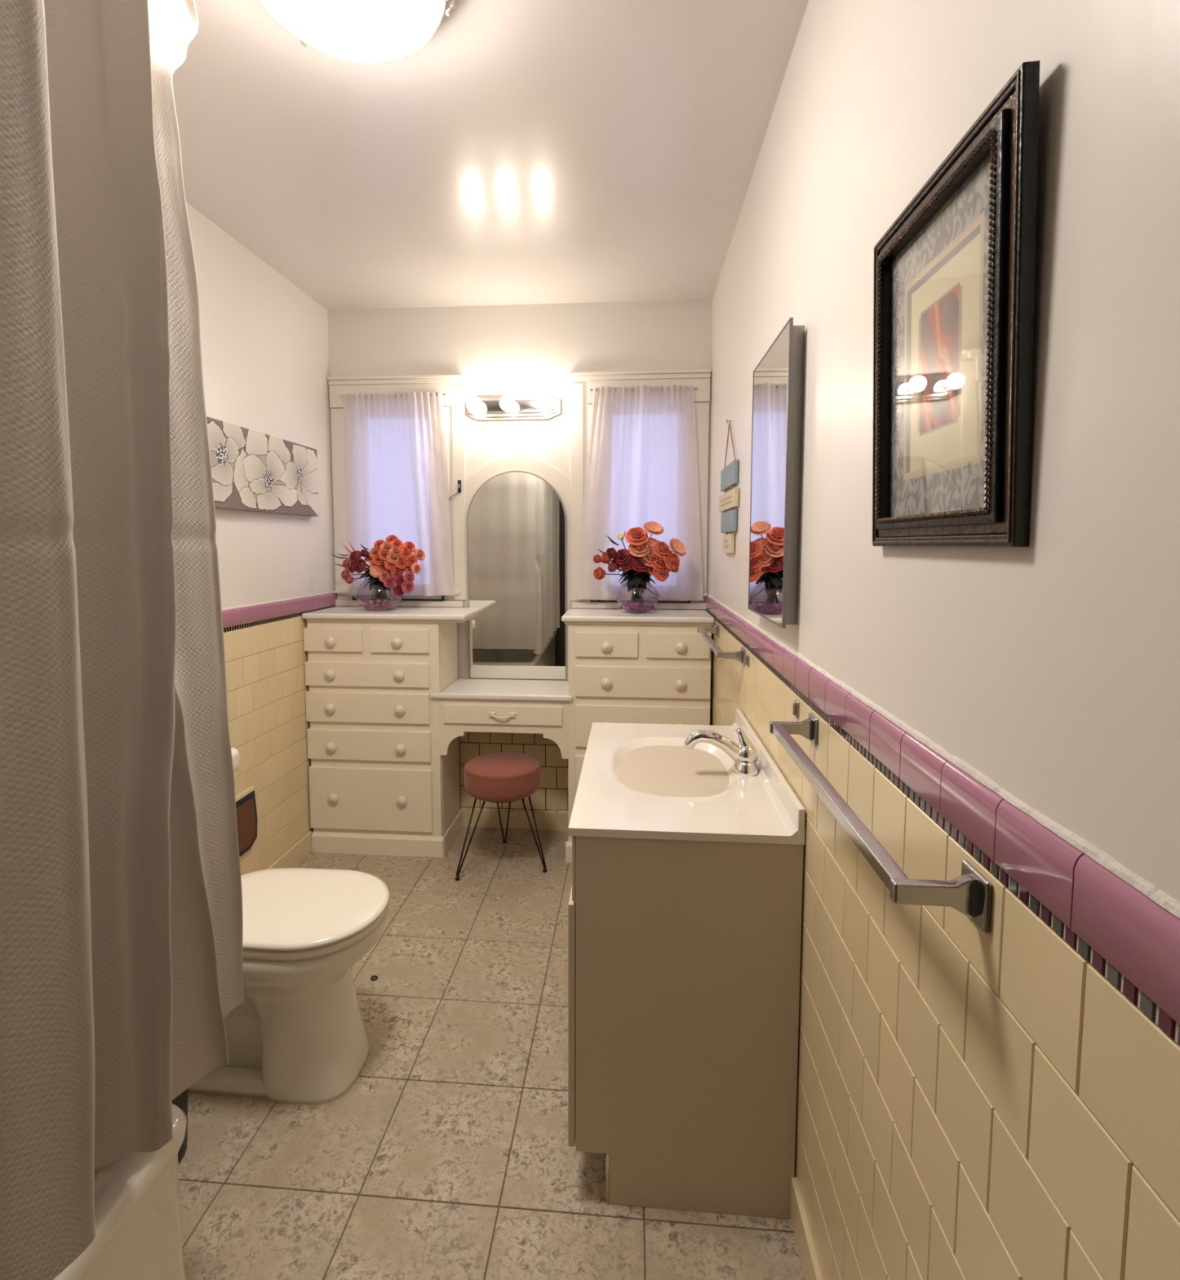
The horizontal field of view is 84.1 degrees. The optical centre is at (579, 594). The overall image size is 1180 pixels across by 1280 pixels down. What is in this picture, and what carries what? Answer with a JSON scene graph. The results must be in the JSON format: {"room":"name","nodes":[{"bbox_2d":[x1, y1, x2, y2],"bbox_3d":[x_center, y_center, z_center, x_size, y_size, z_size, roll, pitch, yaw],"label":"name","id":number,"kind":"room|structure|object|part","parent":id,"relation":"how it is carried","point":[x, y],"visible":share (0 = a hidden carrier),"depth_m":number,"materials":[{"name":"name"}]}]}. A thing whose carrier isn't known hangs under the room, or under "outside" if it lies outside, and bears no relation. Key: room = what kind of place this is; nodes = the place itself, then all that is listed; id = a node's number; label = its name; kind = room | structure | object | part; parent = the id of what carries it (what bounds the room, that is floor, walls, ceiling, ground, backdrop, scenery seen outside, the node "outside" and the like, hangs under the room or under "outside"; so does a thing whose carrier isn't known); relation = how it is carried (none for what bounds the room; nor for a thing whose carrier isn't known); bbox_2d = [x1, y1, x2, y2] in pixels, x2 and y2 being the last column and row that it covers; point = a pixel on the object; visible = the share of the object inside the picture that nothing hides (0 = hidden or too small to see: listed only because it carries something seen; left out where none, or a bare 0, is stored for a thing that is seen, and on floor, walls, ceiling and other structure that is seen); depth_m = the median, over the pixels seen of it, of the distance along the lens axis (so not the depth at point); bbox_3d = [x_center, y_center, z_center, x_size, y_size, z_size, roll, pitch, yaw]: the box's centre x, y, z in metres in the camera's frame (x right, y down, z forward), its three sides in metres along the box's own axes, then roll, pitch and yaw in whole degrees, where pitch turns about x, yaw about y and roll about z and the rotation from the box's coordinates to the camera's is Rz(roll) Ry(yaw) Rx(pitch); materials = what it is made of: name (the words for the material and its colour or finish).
{"room":"bathroom","nodes":[
{"label":"bathroom","id":0,"kind":"room"},
{"bbox_2d":[186,201,337,875],"bbox_3d":[-1.411,0.040,1.304,0.126,2.505,4.052,0,4,5],"label":"wall","id":1,"kind":"structure","parent":0,"point":[264,343],"depth_m":2.62,"materials":[{"name":"white paint"}]},
{"bbox_2d":[235,786,257,856],"bbox_3d":[-1.259,0.859,2.421,0.012,0.230,0.234,0,4,5],"label":"wall panel","id":2,"kind":"object","parent":1,"relation":"attached to","point":[246,804],"visible":0.56,"depth_m":2.46,"materials":[{"name":"brown wood"}]},
{"bbox_2d":[206,416,319,516],"bbox_3d":[-1.236,-0.468,2.496,0.038,0.299,0.928,0,4,5],"label":"canvas painting","id":3,"kind":"object","parent":1,"relation":"attached to","point":[252,470],"visible":0.77,"depth_m":2.50,"materials":[{"name":"beige fabric"}]},
{"bbox_2d":[266,831,311,869],"bbox_3d":[-1.365,1.254,1.226,0.015,0.096,3.523,0,4,5],"label":"baseboard","id":4,"kind":"structure","parent":1,"relation":"attached to","point":[300,850],"depth_m":2.83,"materials":[{"name":"beige ceramic"}]},
{"bbox_2d":[172,0,808,310],"bbox_3d":[-0.455,-1.242,1.127,2.002,0.080,4.052,0,4,5],"label":"ceiling","id":5,"kind":"structure","parent":0,"point":[530,152],"depth_m":1.82,"materials":[{"name":"white paint"}]},
{"bbox_2d":[259,0,453,62],"bbox_3d":[-0.437,-1.148,1.226,0.376,0.123,0.383,0,4,5],"label":"ceiling light","id":6,"kind":"object","parent":5,"relation":"attached to","point":[367,31],"visible":1,"depth_m":1.26,"materials":[{"name":"white glass"}]},
{"bbox_2d":[178,826,804,1279],"bbox_3d":[-0.451,1.315,1.397,2.002,0.050,4.202,0,4,5],"label":"floor","id":7,"kind":"structure","parent":0,"point":[448,1156],"depth_m":1.52,"materials":[{"name":"brown tile"}]},
{"bbox_2d":[53,1103,186,1279],"bbox_3d":[-1.086,1.167,0.350,0.681,0.402,1.740,0,4,5],"label":"bathtub","id":8,"kind":"object","parent":7,"relation":"on","point":[138,1216],"visible":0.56,"depth_m":1.04,"materials":[{"name":"white ceramic"}]},
{"bbox_2d":[172,1088,188,1162],"bbox_3d":[-0.966,1.158,1.476,0.166,0.250,0.166,0,4,5],"label":"waste bin","id":9,"kind":"object","parent":7,"relation":"on","point":[181,1100],"visible":0.05,"depth_m":1.48,"materials":[{"name":"black plastic"}]},
{"bbox_2d":[188,747,390,1105],"bbox_3d":[-0.908,0.863,1.747,0.799,0.797,0.432,0,4,5],"label":"toilet","id":10,"kind":"object","parent":7,"relation":"on","point":[298,1035],"visible":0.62,"depth_m":1.65,"materials":[{"name":"white ceramic"}]},
{"bbox_3d":[-1.161,0.500,1.740,0.292,0.072,0.432,0,4,5],"label":"tank lid","id":11,"kind":"part","parent":10,"relation":"part of","materials":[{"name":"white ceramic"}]},
{"bbox_3d":[-0.774,1.060,1.755,0.505,0.404,0.368,0,4,5],"label":"bowl","id":12,"kind":"part","parent":10,"relation":"part of","materials":[{"name":"white ceramic"}]},
{"bbox_3d":[-0.750,0.845,1.737,0.473,0.022,0.370,0,4,5],"label":"seat","id":13,"kind":"part","parent":10,"relation":"part of","materials":[{"name":"beige plastic"}]},
{"bbox_3d":[-0.755,0.821,1.735,0.492,0.023,0.374,0,4,5],"label":"lid","id":14,"kind":"part","parent":10,"relation":"part of","materials":[{"name":"beige plastic"}]},
{"bbox_2d":[370,975,377,980],"bbox_3d":[-0.658,1.233,2.105,0.023,0.006,0.023,0,4,5],"label":"ring","id":15,"kind":"object","parent":7,"relation":"on","point":[372,976],"visible":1,"depth_m":2.10,"materials":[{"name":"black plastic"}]},
{"bbox_2d":[302,606,481,857],"bbox_3d":[-0.844,0.617,3.047,0.730,1.090,0.346,0,4,5],"label":"dresser","id":16,"kind":"object","parent":7,"relation":"on","point":[375,769],"visible":1,"depth_m":2.91,"materials":[{"name":"paint"}]},
{"bbox_3d":[-1.104,0.505,2.900,0.047,0.047,0.026,0,4,5],"label":"knob","id":17,"kind":"part","parent":16,"relation":"part of","materials":[{"name":"beige wood"}]},
{"bbox_3d":[-1.100,0.353,2.888,0.047,0.047,0.026,0,4,5],"label":"knob","id":18,"kind":"part","parent":16,"relation":"part of","materials":[{"name":"beige wood"}]},
{"bbox_3d":[-1.094,0.208,2.876,0.047,0.047,0.026,0,4,5],"label":"knob","id":19,"kind":"part","parent":16,"relation":"part of","materials":[{"name":"beige wood"}]},
{"bbox_3d":[-1.104,0.680,2.913,0.047,0.047,0.026,0,4,5],"label":"knob","id":20,"kind":"part","parent":16,"relation":"part of","materials":[{"name":"beige wood"}]},
{"bbox_3d":[-1.101,0.913,2.930,0.047,0.047,0.026,0,4,5],"label":"knob","id":21,"kind":"part","parent":16,"relation":"part of","materials":[{"name":"beige wood"}]},
{"bbox_3d":[-1.086,0.201,2.895,0.267,0.103,0.018,0,4,5],"label":"drawer","id":22,"kind":"part","parent":16,"relation":"part of","materials":[{"name":"paint"}]},
{"bbox_3d":[-0.937,0.353,2.894,0.564,0.107,0.018,0,4,5],"label":"drawer","id":23,"kind":"part","parent":16,"relation":"part of","materials":[{"name":"paint"}]},
{"bbox_3d":[-0.938,0.502,2.906,0.564,0.135,0.018,0,4,5],"label":"drawer","id":24,"kind":"part","parent":16,"relation":"part of","materials":[{"name":"paint"}]},
{"bbox_3d":[-0.936,0.672,2.918,0.564,0.136,0.018,0,4,5],"label":"drawer","id":25,"kind":"part","parent":16,"relation":"part of","materials":[{"name":"paint"}]},
{"bbox_3d":[-0.934,0.918,2.937,0.563,0.283,0.018,0,4,5],"label":"drawer","id":26,"kind":"part","parent":16,"relation":"part of","materials":[{"name":"paint"}]},
{"bbox_2d":[355,577,403,610],"bbox_3d":[-0.920,0.000,3.025,0.208,0.149,0.208,0,4,5],"label":"glass vase","id":27,"kind":"object","parent":16,"relation":"on","point":[367,601],"visible":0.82,"depth_m":2.99,"materials":[{"name":"clear glass"}]},
{"bbox_2d":[332,534,425,604],"bbox_3d":[-0.913,-0.116,3.000,0.427,0.313,0.198,0,4,5],"label":"flower bouquet","id":28,"kind":"object","parent":27,"relation":"on","point":[385,558],"visible":1,"depth_m":2.93,"materials":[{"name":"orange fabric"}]},
{"bbox_3d":[-0.986,-0.031,2.990,0.113,0.128,0.071,0,4,5],"label":"stem","id":29,"kind":"part","parent":28,"relation":"part of","materials":[{"name":"green plant"}]},
{"bbox_3d":[-0.961,-0.026,2.987,0.112,0.119,0.068,0,4,5],"label":"stem","id":30,"kind":"part","parent":28,"relation":"part of","materials":[{"name":"green plant"}]},
{"bbox_3d":[-0.842,0.102,3.021,0.706,0.012,0.320,0,4,5],"label":"cove moulding","id":31,"kind":"part","parent":16,"relation":"part of","materials":[{"name":"paint"}]},
{"bbox_3d":[-0.795,0.210,2.851,0.047,0.047,0.026,0,4,5],"label":"knob","id":32,"kind":"part","parent":16,"relation":"part of","materials":[{"name":"beige wood"}]},
{"bbox_3d":[-0.788,0.353,2.862,0.047,0.047,0.026,0,4,5],"label":"knob","id":33,"kind":"part","parent":16,"relation":"part of","materials":[{"name":"beige wood"}]},
{"bbox_3d":[-0.788,0.508,2.873,0.047,0.047,0.026,0,4,5],"label":"knob","id":34,"kind":"part","parent":16,"relation":"part of","materials":[{"name":"beige wood"}]},
{"bbox_3d":[-0.785,0.204,2.870,0.262,0.103,0.018,0,4,5],"label":"drawer","id":35,"kind":"part","parent":16,"relation":"part of","materials":[{"name":"paint"}]},
{"bbox_3d":[-0.788,0.683,2.887,0.047,0.047,0.026,0,4,5],"label":"knob","id":36,"kind":"part","parent":16,"relation":"part of","materials":[{"name":"beige wood"}]},
{"bbox_3d":[-0.787,0.916,2.904,0.047,0.047,0.026,0,4,5],"label":"knob","id":37,"kind":"part","parent":16,"relation":"part of","materials":[{"name":"beige wood"}]},
{"bbox_2d":[455,751,546,880],"bbox_3d":[-0.348,0.949,2.805,0.352,0.467,0.376,4,6,43],"label":"round stool","id":38,"kind":"object","parent":7,"relation":"on","point":[504,777],"visible":1,"depth_m":2.72,"materials":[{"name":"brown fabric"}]},
{"bbox_3d":[-0.459,1.017,2.743,0.118,0.331,0.087,-3,5,-33],"label":"leg","id":39,"kind":"part","parent":38,"relation":"part of","materials":[{"name":"black metal"}]},
{"bbox_3d":[-0.328,0.779,2.808,0.323,0.129,0.323,0,4,5],"label":"seat","id":40,"kind":"part","parent":38,"relation":"part of","materials":[{"name":"brown fabric"}]},
{"bbox_3d":[-0.328,0.847,2.814,0.220,0.012,0.220,0,4,5],"label":"mount plate","id":41,"kind":"part","parent":38,"relation":"part of","materials":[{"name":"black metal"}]},
{"bbox_3d":[-0.332,0.999,2.986,0.086,0.331,0.141,0,4,5],"label":"leg","id":42,"kind":"part","parent":38,"relation":"part of","materials":[{"name":"black metal"}]},
{"bbox_3d":[-0.190,1.013,2.799,0.102,0.331,0.087,0,4,5],"label":"leg","id":43,"kind":"part","parent":38,"relation":"part of","materials":[{"name":"black metal"}]},
{"bbox_2d":[430,678,573,855],"bbox_3d":[-0.327,0.794,3.023,0.626,0.742,0.350,0,4,5],"label":"table","id":44,"kind":"object","parent":7,"relation":"on","point":[474,705],"visible":0.98,"depth_m":2.87,"materials":[{"name":"paint"}]},
{"bbox_3d":[-0.594,1.117,3.083,0.010,0.088,0.304,0,4,5],"label":"moulding","id":45,"kind":"part","parent":44,"relation":"part of","materials":[{"name":"paint"}]},
{"bbox_3d":[-0.334,0.526,2.840,0.127,0.032,0.024,0,4,5],"label":"handle","id":46,"kind":"part","parent":44,"relation":"part of","materials":[{"name":"beige"}]},
{"bbox_3d":[-0.333,0.526,2.859,0.525,0.084,0.013,0,4,5],"label":"drawer","id":47,"kind":"part","parent":44,"relation":"part of","materials":[{"name":"paint"}]},
{"bbox_2d":[561,608,715,862],"bbox_3d":[0.259,0.625,2.956,0.645,1.090,0.346,0,4,5],"label":"dresser","id":48,"kind":"object","parent":7,"relation":"on","point":[652,667],"visible":0.48,"depth_m":2.79,"materials":[{"name":"paint"}]},
{"bbox_3d":[0.271,0.791,2.827,0.573,0.180,0.018,0,4,5],"label":"drawer","id":49,"kind":"part","parent":48,"relation":"part of","materials":[{"name":"paint"}]},
{"bbox_3d":[0.117,0.378,2.788,0.047,0.047,0.026,0,4,5],"label":"knob","id":50,"kind":"part","parent":48,"relation":"part of","materials":[{"name":"beige wood"}]},
{"bbox_3d":[0.117,0.222,2.776,0.047,0.047,0.026,0,4,5],"label":"knob","id":51,"kind":"part","parent":48,"relation":"part of","materials":[{"name":"beige wood"}]},
{"bbox_3d":[0.119,0.214,2.796,0.266,0.107,0.018,0,4,5],"label":"drawer","id":52,"kind":"part","parent":48,"relation":"part of","materials":[{"name":"paint"}]},
{"bbox_2d":[616,580,658,613],"bbox_3d":[0.262,0.009,2.928,0.190,0.137,0.190,0,4,5],"label":"glass vase","id":53,"kind":"object","parent":48,"relation":"on","point":[633,607],"visible":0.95,"depth_m":2.90,"materials":[{"name":"clear glass"}]},
{"bbox_2d":[593,521,685,605],"bbox_3d":[0.269,-0.135,2.906,0.405,0.376,0.216,0,4,5],"label":"flower bouquet","id":54,"kind":"object","parent":53,"relation":"on","point":[639,562],"visible":1,"depth_m":2.83,"materials":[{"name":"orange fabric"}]},
{"bbox_3d":[0.150,-0.237,2.885,0.058,0.045,0.010,-1,5,-17],"label":"grass blade","id":55,"kind":"part","parent":54,"relation":"part of","materials":[{"name":"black plant"}]},
{"bbox_3d":[0.200,-0.027,2.887,0.178,0.132,0.053,0,4,5],"label":"stem","id":56,"kind":"part","parent":54,"relation":"part of","materials":[{"name":"black"}]},
{"bbox_3d":[0.218,-0.034,2.890,0.117,0.168,0.061,0,4,5],"label":"stem","id":57,"kind":"part","parent":54,"relation":"part of","materials":[{"name":"black"}]},
{"bbox_3d":[0.267,0.111,2.930,0.633,0.012,0.320,0,4,5],"label":"cove moulding","id":58,"kind":"part","parent":48,"relation":"part of","materials":[{"name":"paint"}]},
{"bbox_3d":[0.271,0.569,2.810,0.573,0.184,0.018,0,4,5],"label":"drawer","id":59,"kind":"part","parent":48,"relation":"part of","materials":[{"name":"paint"}]},
{"bbox_3d":[0.271,0.374,2.795,0.574,0.133,0.018,0,4,5],"label":"drawer","id":60,"kind":"part","parent":48,"relation":"part of","materials":[{"name":"paint"}]},
{"bbox_3d":[0.420,0.216,2.771,0.268,0.106,0.018,0,4,5],"label":"drawer","id":61,"kind":"part","parent":48,"relation":"part of","materials":[{"name":"paint"}]},
{"bbox_3d":[0.429,0.381,2.763,0.047,0.047,0.026,0,4,5],"label":"knob","id":62,"kind":"part","parent":48,"relation":"part of","materials":[{"name":"beige wood"}]},
{"bbox_3d":[0.429,0.222,2.751,0.047,0.047,0.026,0,4,5],"label":"knob","id":63,"kind":"part","parent":48,"relation":"part of","materials":[{"name":"beige wood"}]},
{"bbox_2d":[568,708,805,1218],"bbox_3d":[0.231,0.826,1.733,0.494,0.876,0.796,0,4,5],"label":"sink vanity","id":64,"kind":"object","parent":7,"relation":"on","point":[685,905],"visible":0.91,"depth_m":1.35,"materials":[{"name":"beige laminate"}]},
{"bbox_3d":[0.001,0.888,1.558,0.014,0.533,0.388,0,4,5],"label":"door","id":65,"kind":"part","parent":64,"relation":"part of","materials":[{"name":"beige laminate"}]},
{"bbox_3d":[0.022,0.534,1.725,0.008,0.135,0.777,0,4,5],"label":"false drawer","id":66,"kind":"part","parent":64,"relation":"part of","materials":[{"name":"beige laminate"}]},
{"bbox_2d":[568,722,805,844],"bbox_3d":[0.245,0.489,1.706,0.468,0.112,0.794,0,4,5],"label":"sink","id":67,"kind":"object","parent":64,"relation":"in","point":[639,784],"depth_m":1.50,"materials":[{"name":"ceramic"}]},
{"bbox_2d":[684,727,759,777],"bbox_3d":[0.362,0.394,1.665,0.188,0.113,0.085,0,4,5],"label":"faucet","id":68,"kind":"object","parent":64,"relation":"on","point":[744,754],"visible":1,"depth_m":1.65,"materials":[{"name":"silver metal"}]},
{"bbox_3d":[0.350,0.389,1.666,0.164,0.088,0.040,0,4,5],"label":"spout","id":69,"kind":"part","parent":68,"relation":"part of","materials":[{"name":"silver metal"}]},
{"bbox_3d":[0.420,0.366,1.658,0.046,0.057,0.038,0,4,5],"label":"lever","id":70,"kind":"part","parent":68,"relation":"part of","materials":[{"name":"silver metal"}]},
{"bbox_2d":[327,298,712,830],"bbox_3d":[-0.293,-0.097,3.191,2.002,2.517,0.136,0,4,5],"label":"wall","id":71,"kind":"structure","parent":0,"point":[513,349],"depth_m":3.08,"materials":[{"name":"white paint"}]},
{"bbox_2d":[330,406,449,590],"bbox_3d":[-0.907,-0.451,3.157,0.573,0.883,0.015,0,4,5],"label":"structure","id":72,"kind":"structure","parent":71,"relation":"attached to","point":[336,414],"depth_m":3.16,"materials":[{"name":"white wood"}]},
{"bbox_2d":[327,373,463,408],"bbox_3d":[-0.871,-0.962,3.104,0.650,0.141,0.037,0,4,5],"label":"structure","id":73,"kind":"structure","parent":71,"relation":"attached to","point":[339,385],"depth_m":3.10,"materials":[{"name":"white wood"}]},
{"bbox_2d":[339,393,446,397],"bbox_3d":[-0.879,-0.940,3.087,0.513,0.008,0.008,0,4,5],"label":"curtain rod","id":74,"kind":"object","parent":73,"relation":"attached to","point":[340,396],"visible":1,"depth_m":3.08,"materials":[{"name":"silver metal"}]},
{"bbox_2d":[342,391,454,595],"bbox_3d":[-0.857,-0.473,3.101,0.530,0.960,0.055,0,4,5],"label":"window curtain","id":75,"kind":"object","parent":74,"relation":"hanging from","point":[396,468],"visible":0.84,"depth_m":3.10,"materials":[{"name":"white fabric"}]},
{"bbox_2d":[333,590,464,607],"bbox_3d":[-0.875,0.020,3.196,0.640,0.077,0.060,0,4,5],"label":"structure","id":76,"kind":"structure","parent":71,"relation":"attached to","point":[338,602],"depth_m":3.17,"materials":[{"name":"white wood"}]},
{"bbox_2d":[352,594,444,600],"bbox_3d":[-0.876,0.009,3.171,0.452,0.037,0.014,0,4,5],"label":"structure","id":77,"kind":"structure","parent":76,"relation":"attached to","point":[417,597],"depth_m":3.16,"materials":[{"name":"black plastic"}]},
{"bbox_2d":[464,394,560,420],"bbox_3d":[-0.317,-0.874,3.018,0.456,0.116,0.128,0,4,5],"label":"vanity light","id":78,"kind":"object","parent":71,"relation":"attached to","point":[518,406],"visible":1,"depth_m":3.05,"materials":[{"name":"silver metal"}]},
{"bbox_3d":[-0.483,-0.876,3.005,0.070,0.070,0.076,0,4,5],"label":"globe bulb","id":79,"kind":"part","parent":78,"relation":"part of","materials":[{"name":"white glass"}]},
{"bbox_3d":[-0.327,-0.874,2.992,0.070,0.070,0.076,0,4,5],"label":"globe bulb","id":80,"kind":"part","parent":78,"relation":"part of","materials":[{"name":"white glass"}]},
{"bbox_3d":[-0.167,-0.873,2.979,0.070,0.070,0.076,0,4,5],"label":"globe bulb","id":81,"kind":"part","parent":78,"relation":"part of","materials":[{"name":"white glass"}]},
{"bbox_2d":[466,471,567,680],"bbox_3d":[-0.296,-0.087,3.127,0.479,0.996,0.022,0,4,5],"label":"arched mirror","id":82,"kind":"object","parent":71,"relation":"attached to","point":[517,521],"visible":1,"depth_m":3.12,"materials":[{"name":"silver glass"}]},
{"bbox_2d":[451,383,583,600],"bbox_3d":[-0.291,-0.477,3.105,0.627,1.015,0.011,0,4,5],"label":"window trim","id":83,"kind":"structure","parent":71,"relation":"attached to","point":[458,412],"depth_m":3.10,"materials":[{"name":"white wood"}]},
{"bbox_2d":[448,480,461,500],"bbox_3d":[-0.593,-0.495,3.112,0.065,0.098,0.017,0,4,-4],"label":"curtain hook","id":84,"kind":"object","parent":83,"relation":"attached to","point":[459,481],"depth_m":3.11,"materials":[{"name":"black metal"}]},
{"bbox_3d":[-0.569,-0.515,3.115,0.015,0.058,0.010,0,4,5],"label":"plate","id":85,"kind":"part","parent":84,"relation":"part of","materials":[{"name":"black metal"}]},
{"bbox_2d":[465,454,570,679],"bbox_3d":[-0.291,-0.125,3.133,0.503,1.072,0.009,0,4,5],"label":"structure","id":86,"kind":"structure","parent":71,"relation":"attached to","point":[556,478],"depth_m":3.09,"materials":[{"name":"white wood"}]},
{"bbox_2d":[568,368,711,404],"bbox_3d":[0.275,-0.954,3.009,0.650,0.141,0.037,0,4,5],"label":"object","id":87,"kind":"structure","parent":71,"relation":"attached to","point":[700,379],"depth_m":2.99,"materials":[{"name":"white wood"}]},
{"bbox_2d":[590,386,697,391],"bbox_3d":[0.294,-0.939,2.990,0.486,0.008,0.008,0,4,5],"label":"curtain rod","id":88,"kind":"object","parent":87,"relation":"attached to","point":[695,388],"visible":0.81,"depth_m":2.98,"materials":[{"name":"silver metal"}]},
{"bbox_2d":[575,384,703,600],"bbox_3d":[0.278,-0.462,3.004,0.596,0.982,0.058,0,4,6],"label":"window curtain","id":89,"kind":"object","parent":88,"relation":"hanging from","point":[642,468],"visible":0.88,"depth_m":3.01,"materials":[{"name":"white fabric"}]},
{"bbox_2d":[571,592,707,609],"bbox_3d":[0.283,0.028,3.101,0.635,0.077,0.060,0,4,5],"label":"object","id":90,"kind":"structure","parent":71,"relation":"attached to","point":[598,605],"depth_m":3.07,"materials":[{"name":"white wood"}]},
{"bbox_2d":[591,599,690,603],"bbox_3d":[0.288,0.018,3.074,0.465,0.037,0.014,0,4,5],"label":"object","id":91,"kind":"structure","parent":90,"relation":"attached to","point":[592,600],"depth_m":3.07,"materials":[{"name":"black plastic"}]},
{"bbox_3d":[0.288,0.018,3.076,0.449,0.028,0.010,0,4,5],"label":"sash rail","id":92,"kind":"part","parent":91,"relation":"part of","materials":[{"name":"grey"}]},
{"bbox_2d":[587,402,709,593],"bbox_3d":[0.320,-0.442,3.055,0.558,0.883,0.015,0,4,5],"label":"window frame","id":93,"kind":"structure","parent":71,"relation":"attached to","point":[701,409],"depth_m":3.02,"materials":[{"name":"white wood"}]},
{"bbox_2d":[705,0,1179,1279],"bbox_3d":[0.498,0.054,1.146,0.126,2.505,4.052,0,4,5],"label":"wall","id":94,"kind":"structure","parent":0,"point":[1003,1103],"depth_m":0.64,"materials":[{"name":"white paint"}]},
{"bbox_2d":[697,623,745,666],"bbox_3d":[0.494,0.167,2.329,0.083,0.052,0.665,0,4,5],"label":"towel bar","id":95,"kind":"object","parent":94,"relation":"attached to","point":[740,655],"visible":1,"depth_m":2.10,"materials":[{"name":"silver metal"}]},
{"bbox_3d":[0.558,0.144,2.631,0.006,0.052,0.050,0,4,5],"label":"wall plate","id":96,"kind":"part","parent":95,"relation":"part of","materials":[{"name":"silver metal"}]},
{"bbox_3d":[0.507,0.190,2.020,0.006,0.052,0.050,0,4,5],"label":"wall plate","id":97,"kind":"part","parent":95,"relation":"part of","materials":[{"name":"silver metal"}]},
{"bbox_2d":[719,419,738,553],"bbox_3d":[0.540,-0.392,2.367,0.016,0.482,0.412,0,4,5],"label":"hanging sign","id":98,"kind":"object","parent":94,"relation":"hanging from","point":[728,500],"visible":1,"depth_m":2.31,"materials":[{"name":"beige"}]},
{"bbox_2d":[745,654,749,666],"bbox_3d":[0.498,0.196,1.938,0.011,0.036,0.020,0,4,5],"label":"clip","id":99,"kind":"object","parent":94,"relation":"attached to","point":[747,657],"visible":1,"depth_m":1.93,"materials":[{"name":"silver metal"}]},
{"bbox_3d":[0.501,0.196,1.938,0.006,0.036,0.020,0,4,5],"label":"plate","id":100,"kind":"part","parent":99,"relation":"part of","materials":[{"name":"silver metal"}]},
{"bbox_2d":[748,317,804,627],"bbox_3d":[0.463,-0.261,1.557,0.036,0.635,0.413,0,4,5],"label":"medicine cabinet","id":101,"kind":"object","parent":94,"relation":"attached to","point":[778,377],"visible":1,"depth_m":1.44,"materials":[{"name":"metal"}]},
{"bbox_2d":[749,322,789,625],"bbox_3d":[0.447,-0.262,1.559,0.001,0.627,0.404,0,4,5],"label":"mirror","id":102,"kind":"object","parent":101,"relation":"attached to","point":[769,540],"depth_m":1.51,"materials":[{"name":"clear glass"}]},
{"bbox_3d":[0.450,-0.262,1.558,0.004,0.635,0.413,0,4,5],"label":"door","id":103,"kind":"part","parent":101,"relation":"part of","materials":[{"name":"grey metal"}]},
{"bbox_2d":[792,699,799,718],"bbox_3d":[0.450,0.238,1.361,0.011,0.036,0.020,0,4,5],"label":"clip","id":104,"kind":"object","parent":94,"relation":"attached to","point":[796,704],"visible":1,"depth_m":1.35,"materials":[{"name":"silver metal"}]},
{"bbox_2d":[790,1171,823,1279],"bbox_3d":[0.436,1.255,1.242,0.015,0.094,3.852,0,4,5],"label":"baseboard","id":105,"kind":"structure","parent":94,"relation":"attached to","point":[811,1267],"depth_m":1.26,"materials":[{"name":"beige wood"}]},
{"bbox_2d":[768,712,991,933],"bbox_3d":[0.379,0.276,0.946,0.083,0.052,0.640,0,4,5],"label":"towel bar","id":106,"kind":"object","parent":94,"relation":"attached to","point":[970,893],"visible":1,"depth_m":0.69,"materials":[{"name":"silver metal"}]},
{"bbox_3d":[0.442,0.254,1.236,0.006,0.052,0.050,0,4,5],"label":"wall plate","id":107,"kind":"part","parent":106,"relation":"part of","materials":[{"name":"silver metal"}]},
{"bbox_3d":[0.393,0.299,0.649,0.006,0.052,0.050,0,4,5],"label":"wall plate","id":108,"kind":"part","parent":106,"relation":"part of","materials":[{"name":"silver metal"}]},
{"bbox_2d":[872,60,1039,546],"bbox_3d":[0.398,-0.259,0.738,0.032,0.409,0.345,0,4,5],"label":"framed print","id":109,"kind":"object","parent":94,"relation":"attached to","point":[954,274],"visible":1,"depth_m":0.68,"materials":[{"name":"black wood"}]},
{"bbox_3d":[-1.071,-1.016,0.254,0.713,0.022,1.681,0,4,5],"label":"curtain rod","id":110,"kind":"object","parent":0,"visible":0},
{"bbox_2d":[0,0,244,1279],"bbox_3d":[-1.033,-0.081,0.432,0.738,1.925,1.621,0,4,5],"label":"shower curtain","id":111,"kind":"object","parent":110,"relation":"hanging from","point":[122,917],"visible":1,"depth_m":0.94,"materials":[{"name":"white fabric"}]}
]}

